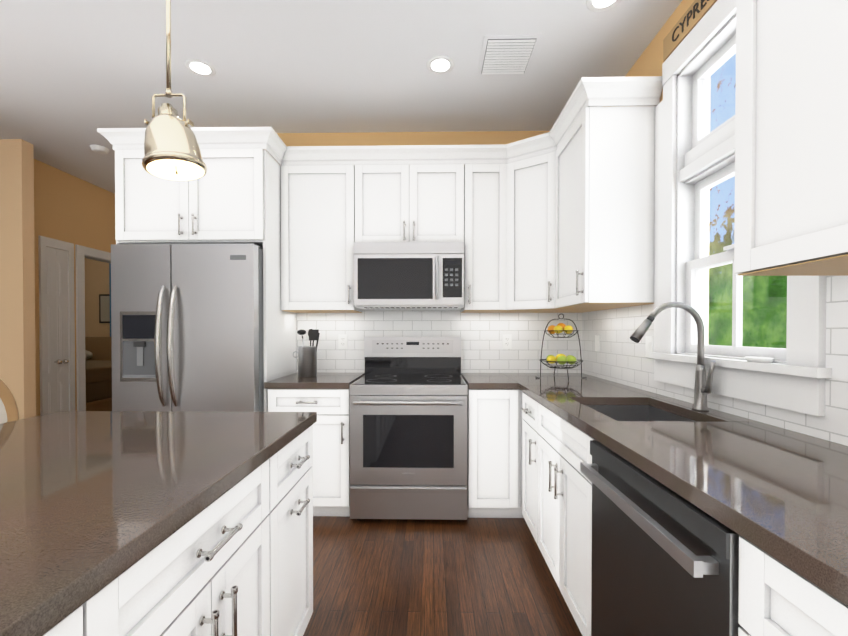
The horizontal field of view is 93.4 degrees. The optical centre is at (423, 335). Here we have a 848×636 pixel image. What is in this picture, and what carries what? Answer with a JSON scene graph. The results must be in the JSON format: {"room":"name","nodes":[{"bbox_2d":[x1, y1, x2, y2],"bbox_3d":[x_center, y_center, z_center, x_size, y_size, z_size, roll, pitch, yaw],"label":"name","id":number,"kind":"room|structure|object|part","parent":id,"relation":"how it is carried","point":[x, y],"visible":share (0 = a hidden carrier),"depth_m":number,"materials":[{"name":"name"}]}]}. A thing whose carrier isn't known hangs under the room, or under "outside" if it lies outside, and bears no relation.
{"room":"kitchen","nodes":[
{"label":"kitchen","id":0,"kind":"room"},
{"bbox_2d":[0,139,35,419],"bbox_3d":[-5.918,-0.214,3.439,5.130,2.850,0.100,0,1,1],"label":"wall","id":1,"kind":"structure","parent":0,"point":[17,324],"depth_m":3.35,"materials":[{"name":"brown paint"}]},
{"bbox_2d":[34,159,115,415],"bbox_3d":[-3.648,-0.233,5.337,0.120,2.850,3.780,0,1,1],"label":"wall","id":2,"kind":"structure","parent":0,"point":[69,208],"depth_m":4.06,"materials":[{"name":"brown paint"}]},
{"bbox_2d":[46,247,68,413],"bbox_3d":[-3.572,0.172,3.927,0.081,2.047,0.238,0,1,1],"label":"closet door","id":3,"kind":"structure","parent":2,"relation":"attached to","point":[57,330],"depth_m":3.93,"materials":[{"name":"white wood"}]},
{"bbox_2d":[39,236,110,414],"bbox_3d":[-3.655,0.128,4.437,0.140,2.146,1.360,0,1,1],"label":"door frame","id":4,"kind":"structure","parent":2,"relation":"attached to","point":[82,253],"depth_m":4.08,"materials":[{"name":"white wood"}]},
{"bbox_2d":[85,258,109,336],"bbox_3d":[-6.042,-0.253,7.332,4.740,2.850,0.120,0,1,1],"label":"wall","id":5,"kind":"structure","parent":0,"point":[96,278],"depth_m":7.27,"materials":[{"name":"brown paint"}]},
{"bbox_2d":[99,294,109,322],"bbox_3d":[-5.749,-0.487,7.210,0.230,0.520,0.020,0,1,1],"label":"framed picture","id":6,"kind":"object","parent":5,"relation":"attached to","point":[104,308],"visible":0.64,"depth_m":7.20,"materials":[{"name":"grey metal"}]},
{"bbox_2d":[109,263,110,336],"bbox_3d":[-5.014,-0.103,7.183,1.500,2.512,0.048,0,1,1],"label":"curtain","id":7,"kind":"object","parent":5,"relation":"attached to","point":[110,293],"visible":0.04,"depth_m":7.17,"materials":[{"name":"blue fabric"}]},
{"bbox_2d":[0,0,681,193],"bbox_3d":[-3.467,-1.674,2.909,10.050,0.080,12.400,0,1,1],"label":"ceiling","id":8,"kind":"structure","parent":0,"point":[75,75],"depth_m":2.40,"materials":[{"name":"white paint"}]},
{"bbox_2d":[90,145,109,153],"bbox_3d":[-2.836,-1.622,3.492,0.136,0.034,0.136,0,1,1],"label":"smoke detector","id":9,"kind":"object","parent":8,"relation":"attached to","point":[98,149],"visible":1,"depth_m":3.46,"materials":[{"name":"white plastic"}]},
{"bbox_2d":[142,0,206,180],"bbox_3d":[-1.012,-1.139,1.619,0.231,0.965,0.228,0,1,1],"label":"pendant lamp","id":10,"kind":"object","parent":8,"relation":"hanging from","point":[172,151],"visible":1,"depth_m":1.59,"materials":[{"name":"silver metal"}]},
{"bbox_2d":[184,59,215,76],"bbox_3d":[-1.361,-1.627,2.431,0.168,0.004,0.168,0,1,1],"label":"recessed light","id":11,"kind":"object","parent":8,"relation":"in","point":[200,67],"visible":1,"depth_m":2.42,"materials":[{"name":"white plastic"}]},
{"bbox_2d":[426,56,453,73],"bbox_3d":[0.099,-1.627,2.404,0.168,0.004,0.168,0,1,1],"label":"recessed light","id":12,"kind":"object","parent":8,"relation":"in","point":[440,65],"visible":1,"depth_m":2.40,"materials":[{"name":"white"}]},
{"bbox_2d":[477,35,541,75],"bbox_3d":[0.484,-1.621,2.326,0.310,0.013,0.330,0,1,1],"label":"ceiling vent","id":13,"kind":"object","parent":8,"relation":"in","point":[507,54],"visible":1,"depth_m":2.30,"materials":[{"name":"white metal"}]},
{"bbox_2d":[586,0,620,11],"bbox_3d":[0.870,-1.622,1.919,0.168,0.004,0.168,0,1,1],"label":"recessed light","id":14,"kind":"object","parent":8,"relation":"in","point":[598,5],"visible":1,"depth_m":1.96,"materials":[{"name":"white"}]},
{"bbox_2d":[263,131,549,162],"bbox_3d":[-0.260,-0.213,3.291,3.650,2.850,0.128,0,1,1],"label":"wall","id":15,"kind":"structure","parent":0,"point":[403,138],"depth_m":3.21,"materials":[{"name":"brown paint"}]},
{"bbox_2d":[281,146,364,312],"bbox_3d":[-0.734,-0.763,3.042,0.592,1.156,0.348,0,1,1],"label":"upper cabinet","id":16,"kind":"object","parent":15,"relation":"attached to","point":[323,187],"depth_m":2.88,"materials":[{"name":"white wood"}]},
{"bbox_2d":[365,145,420,241],"bbox_3d":[-0.270,-1.001,3.031,0.450,0.681,0.348,0,1,1],"label":"upper cabinet","id":17,"kind":"object","parent":15,"relation":"attached to","point":[392,172],"depth_m":2.86,"materials":[{"name":"white wood"}]},
{"bbox_2d":[354,242,463,309],"bbox_3d":[-0.102,-0.428,2.967,0.772,0.453,0.476,0,1,1],"label":"over-the-range microwave","id":18,"kind":"object","parent":17,"relation":"attached to","point":[408,275],"visible":1,"depth_m":2.78,"materials":[{"name":"silver metal"}]},
{"bbox_2d":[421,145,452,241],"bbox_3d":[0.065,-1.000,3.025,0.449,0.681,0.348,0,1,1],"label":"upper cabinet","id":19,"kind":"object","parent":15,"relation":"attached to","point":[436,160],"depth_m":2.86,"materials":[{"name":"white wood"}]},
{"bbox_2d":[297,310,581,372],"bbox_3d":[0.115,0.035,3.216,2.322,0.585,0.012,0,1,1],"label":"wall tile","id":20,"kind":"structure","parent":15,"relation":"attached to","point":[481,336],"depth_m":3.21,"materials":[{"name":"white tile"}]},
{"bbox_2d":[338,334,347,348],"bbox_3d":[-0.653,0.048,3.220,0.072,0.116,0.008,0,1,1],"label":"electrical outlet","id":21,"kind":"object","parent":20,"relation":"attached to","point":[342,341],"visible":1,"depth_m":3.22,"materials":[{"name":"white plastic"}]},
{"bbox_2d":[503,334,511,348],"bbox_3d":[0.665,0.048,3.196,0.072,0.116,0.008,0,1,1],"label":"electrical outlet","id":22,"kind":"object","parent":20,"relation":"attached to","point":[507,341],"visible":1,"depth_m":3.19,"materials":[{"name":"white plastic"}]},
{"bbox_2d":[453,144,508,312],"bbox_3d":[0.440,-0.763,3.005,0.416,1.156,0.378,0,1,1],"label":"upper cabinet","id":23,"kind":"object","parent":15,"relation":"attached to","point":[474,166],"depth_m":2.85,"materials":[{"name":"white wood"}]},
{"bbox_2d":[497,132,582,312],"bbox_3d":[0.897,-0.762,2.893,0.718,1.156,0.585,0,1,1],"label":"upper cabinet","id":24,"kind":"object","parent":15,"relation":"attached to","point":[522,165],"depth_m":2.78,"materials":[{"name":"white wood"}]},
{"bbox_2d":[303,516,581,635],"bbox_3d":[-3.467,1.246,2.938,10.050,0.060,12.400,0,1,1],"label":"floor","id":25,"kind":"structure","parent":0,"point":[435,577],"depth_m":2.00,"materials":[{"name":"brown wood"}]},
{"bbox_2d":[0,379,18,423],"bbox_3d":[-1.483,0.655,1.395,0.505,1.151,0.522,0,1,1],"label":"stool","id":26,"kind":"object","parent":25,"relation":"on","point":[9,412],"visible":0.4,"depth_m":1.60,"materials":[{"name":"brown wood"}]},
{"bbox_2d":[85,337,111,410],"bbox_3d":[-5.483,0.609,6.160,2.140,1.150,2.020,0,1,1],"label":"bed","id":27,"kind":"object","parent":25,"relation":"on","point":[98,362],"depth_m":5.61,"materials":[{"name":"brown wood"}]},
{"bbox_2d":[32,419,316,635],"bbox_3d":[-0.778,0.807,0.169,0.675,0.874,2.910,0,1,1],"label":"kitchen island","id":28,"kind":"object","parent":25,"relation":"on","point":[241,564],"depth_m":0.95,"materials":[{"name":"white wood"}]},
{"bbox_2d":[0,411,315,635],"bbox_3d":[-1.005,0.348,0.168,1.075,0.040,2.970,0,1,1],"label":"island countertop","id":29,"kind":"structure","parent":28,"relation":"on","point":[82,493],"depth_m":0.87,"materials":[{"name":"brown stone"}]},
{"bbox_2d":[111,243,263,411],"bbox_3d":[-1.516,0.301,2.821,0.912,1.782,0.783,0,1,1],"label":"fridge","id":30,"kind":"object","parent":25,"relation":"on","point":[186,326],"visible":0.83,"depth_m":2.51,"materials":[{"name":"grey metal"}]},
{"bbox_2d":[97,127,296,411],"bbox_3d":[-1.534,-0.062,2.906,1.132,2.555,0.664,0,1,1],"label":"surround","id":31,"kind":"object","parent":25,"relation":"on","point":[233,195],"visible":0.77,"depth_m":2.62,"materials":[{"name":"white wood"}]},
{"bbox_2d":[264,388,350,515],"bbox_3d":[-0.745,0.779,2.912,0.534,0.874,0.637,0,1,1],"label":"base cabinet","id":32,"kind":"object","parent":25,"relation":"on","point":[331,430],"depth_m":2.60,"materials":[{"name":"white wood"}]},
{"bbox_2d":[264,372,363,387],"bbox_3d":[-0.755,0.320,2.906,0.554,0.040,0.643,0,1,1],"label":"countertop","id":33,"kind":"structure","parent":32,"relation":"on","point":[323,379],"depth_m":2.64,"materials":[{"name":"brown stone"}]},
{"bbox_2d":[293,329,319,376],"bbox_3d":[-0.869,0.124,2.949,0.202,0.351,0.138,0,1,1],"label":"utensil crock","id":34,"kind":"object","parent":33,"relation":"on","point":[307,361],"visible":1,"depth_m":2.90,"materials":[{"name":"silver metal"}]},
{"bbox_2d":[349,337,467,520],"bbox_3d":[-0.094,0.614,2.844,0.762,1.205,0.739,0,1,1],"label":"range","id":35,"kind":"object","parent":25,"relation":"on","point":[408,427],"visible":1,"depth_m":2.55,"materials":[{"name":"silver metal"}]},
{"bbox_2d":[467,384,519,517],"bbox_3d":[0.452,0.779,2.890,0.321,0.874,0.637,0,1,1],"label":"base cabinet","id":36,"kind":"object","parent":25,"relation":"on","point":[493,414],"depth_m":2.58,"materials":[{"name":"white wood"}]},
{"bbox_2d":[461,373,519,387],"bbox_3d":[0.452,0.320,2.883,0.321,0.040,0.643,0,1,1],"label":"countertop","id":37,"kind":"structure","parent":36,"relation":"on","point":[474,380],"depth_m":2.70,"materials":[{"name":"stone"}]},
{"bbox_2d":[504,373,671,407],"bbox_3d":[0.929,0.323,2.602,0.643,0.040,1.188,0,1,1],"label":"countertop","id":38,"kind":"structure","parent":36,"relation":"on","point":[550,388],"depth_m":2.24,"materials":[{"name":"brown stone"}]},
{"bbox_2d":[535,314,586,380],"bbox_3d":[0.972,0.072,2.830,0.363,0.457,0.326,0,1,1],"label":"fruit basket","id":39,"kind":"object","parent":38,"relation":"on","point":[562,359],"visible":1,"depth_m":2.78,"materials":[{"name":"grey metal"}]},
{"bbox_2d":[540,444,591,635],"bbox_3d":[0.916,0.902,1.781,0.637,0.650,0.785,0,1,1],"label":"base cabinet","id":40,"kind":"object","parent":25,"relation":"on","point":[565,492],"depth_m":1.67,"materials":[{"name":"white wood"}]},
{"bbox_2d":[520,388,671,548],"bbox_3d":[0.924,0.786,2.263,0.637,0.874,0.419,0,1,1],"label":"base cabinet","id":41,"kind":"object","parent":25,"relation":"on","point":[539,423],"depth_m":2.21,"materials":[{"name":"white wood"}]},
{"bbox_2d":[580,440,741,635],"bbox_3d":[0.855,0.799,1.061,0.658,0.871,0.641,0,1,1],"label":"dishwasher","id":42,"kind":"object","parent":25,"relation":"on","point":[664,560],"visible":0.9,"depth_m":0.99,"materials":[{"name":"grey metal"}]},
{"bbox_2d":[724,520,847,635],"bbox_3d":[0.891,0.804,0.442,0.637,0.874,0.582,0,1,1],"label":"base cabinet","id":43,"kind":"object","parent":25,"relation":"on","point":[777,597],"depth_m":0.65,"materials":[{"name":"white wood"}]},
{"bbox_2d":[580,420,847,595],"bbox_3d":[0.884,0.348,0.158,0.643,0.040,2.620,0,1,1],"label":"countertop","id":44,"kind":"structure","parent":43,"relation":"on","point":[787,489],"depth_m":0.92,"materials":[{"name":"brown stone"}]},
{"bbox_2d":[648,404,691,419],"bbox_3d":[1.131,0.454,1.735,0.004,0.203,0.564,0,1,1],"label":"sink","id":45,"kind":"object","parent":44,"relation":"in","point":[654,413],"depth_m":1.89,"materials":[{"name":"black metal"}]},
{"bbox_2d":[630,302,715,410],"bbox_3d":[1.026,0.085,1.657,0.338,0.455,0.113,0,1,1],"label":"faucet","id":46,"kind":"object","parent":44,"relation":"on","point":[703,388],"visible":1,"depth_m":1.66,"materials":[{"name":"silver metal"}]},
{"bbox_2d":[564,404,615,463],"bbox_3d":[0.711,0.454,1.743,0.004,0.203,0.564,0,1,1],"label":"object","id":47,"kind":"structure","parent":0,"relation":"attached to","point":[575,440],"depth_m":1.57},
{"bbox_2d":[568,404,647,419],"bbox_3d":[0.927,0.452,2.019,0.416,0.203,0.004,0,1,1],"label":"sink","id":48,"kind":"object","parent":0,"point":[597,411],"depth_m":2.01,"materials":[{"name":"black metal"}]},
{"bbox_2d":[602,0,709,332],"bbox_3d":[1.290,-0.180,-0.019,0.148,2.850,6.690,0,1,1],"label":"wall","id":49,"kind":"structure","parent":0,"point":[649,62],"depth_m":2.15,"materials":[{"name":"brown paint"}]},
{"bbox_2d":[549,80,662,311],"bbox_3d":[1.035,-0.757,2.405,0.424,1.156,0.566,0,1,1],"label":"upper cabinet","id":50,"kind":"object","parent":49,"relation":"attached to","point":[559,217],"depth_m":2.12,"materials":[{"name":"white wood"}]},
{"bbox_2d":[663,0,716,61],"bbox_3d":[1.225,-1.453,1.762,0.024,0.110,0.555,0,1,1],"label":"sign board","id":51,"kind":"object","parent":49,"relation":"attached to","point":[690,19],"visible":1,"depth_m":1.86,"materials":[{"name":"brown wood"}]},
{"bbox_2d":[582,276,847,445],"bbox_3d":[1.229,0.057,1.014,0.012,0.585,4.350,0,1,1],"label":"wall tile","id":52,"kind":"structure","parent":49,"relation":"attached to","point":[620,357],"depth_m":1.65,"materials":[{"name":"white tile"}]},
{"bbox_2d":[595,335,599,351],"bbox_3d":[1.252,0.056,2.889,0.012,0.116,0.072,0,1,1],"label":"light switch","id":53,"kind":"object","parent":52,"relation":"attached to","point":[597,342],"visible":1,"depth_m":2.88,"materials":[{"name":"white plastic"}]},
{"bbox_2d":[645,336,653,357],"bbox_3d":[1.239,0.063,2.200,0.012,0.116,0.072,0,1,1],"label":"light switch","id":54,"kind":"object","parent":52,"relation":"attached to","point":[649,346],"visible":0.83,"depth_m":2.19,"materials":[{"name":"white plastic"}]},
{"bbox_2d":[649,0,831,415],"bbox_3d":[1.288,-0.570,1.654,0.195,1.624,0.923,0,1,1],"label":"window","id":55,"kind":"structure","parent":49,"relation":"in","point":[795,381],"depth_m":1.83,"materials":[{"name":"white wood"}]},
{"bbox_3d":[1.302,-0.587,1.642,0.095,1.346,0.616,0,1,1],"label":"window sashes","id":56,"kind":"part","parent":55,"relation":"part of","materials":[{"name":"white wood"}]},
{"bbox_2d":[745,357,773,362],"bbox_3d":[1.209,0.086,1.440,0.054,0.016,0.117,0,1,1],"label":"plate","id":57,"kind":"object","parent":55,"relation":"on","point":[761,359],"visible":1,"depth_m":1.41,"materials":[{"name":"white ceramic"}]},
{"bbox_2d":[734,0,847,275],"bbox_3d":[1.026,-0.741,0.807,0.382,1.156,0.536,0,1,1],"label":"upper cabinet","id":58,"kind":"object","parent":49,"relation":"attached to","point":[791,94],"depth_m":0.93,"materials":[{"name":"white wood"}]},
{"label":"outside","id":59,"kind":"structure","parent":0,"visible":0},
{"bbox_2d":[708,53,786,347],"bbox_3d":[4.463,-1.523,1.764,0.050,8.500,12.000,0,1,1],"label":"window glass","id":60,"kind":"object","parent":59,"point":[726,185],"depth_m":5.90,"materials":[{"name":"clear glass"}]}
]}

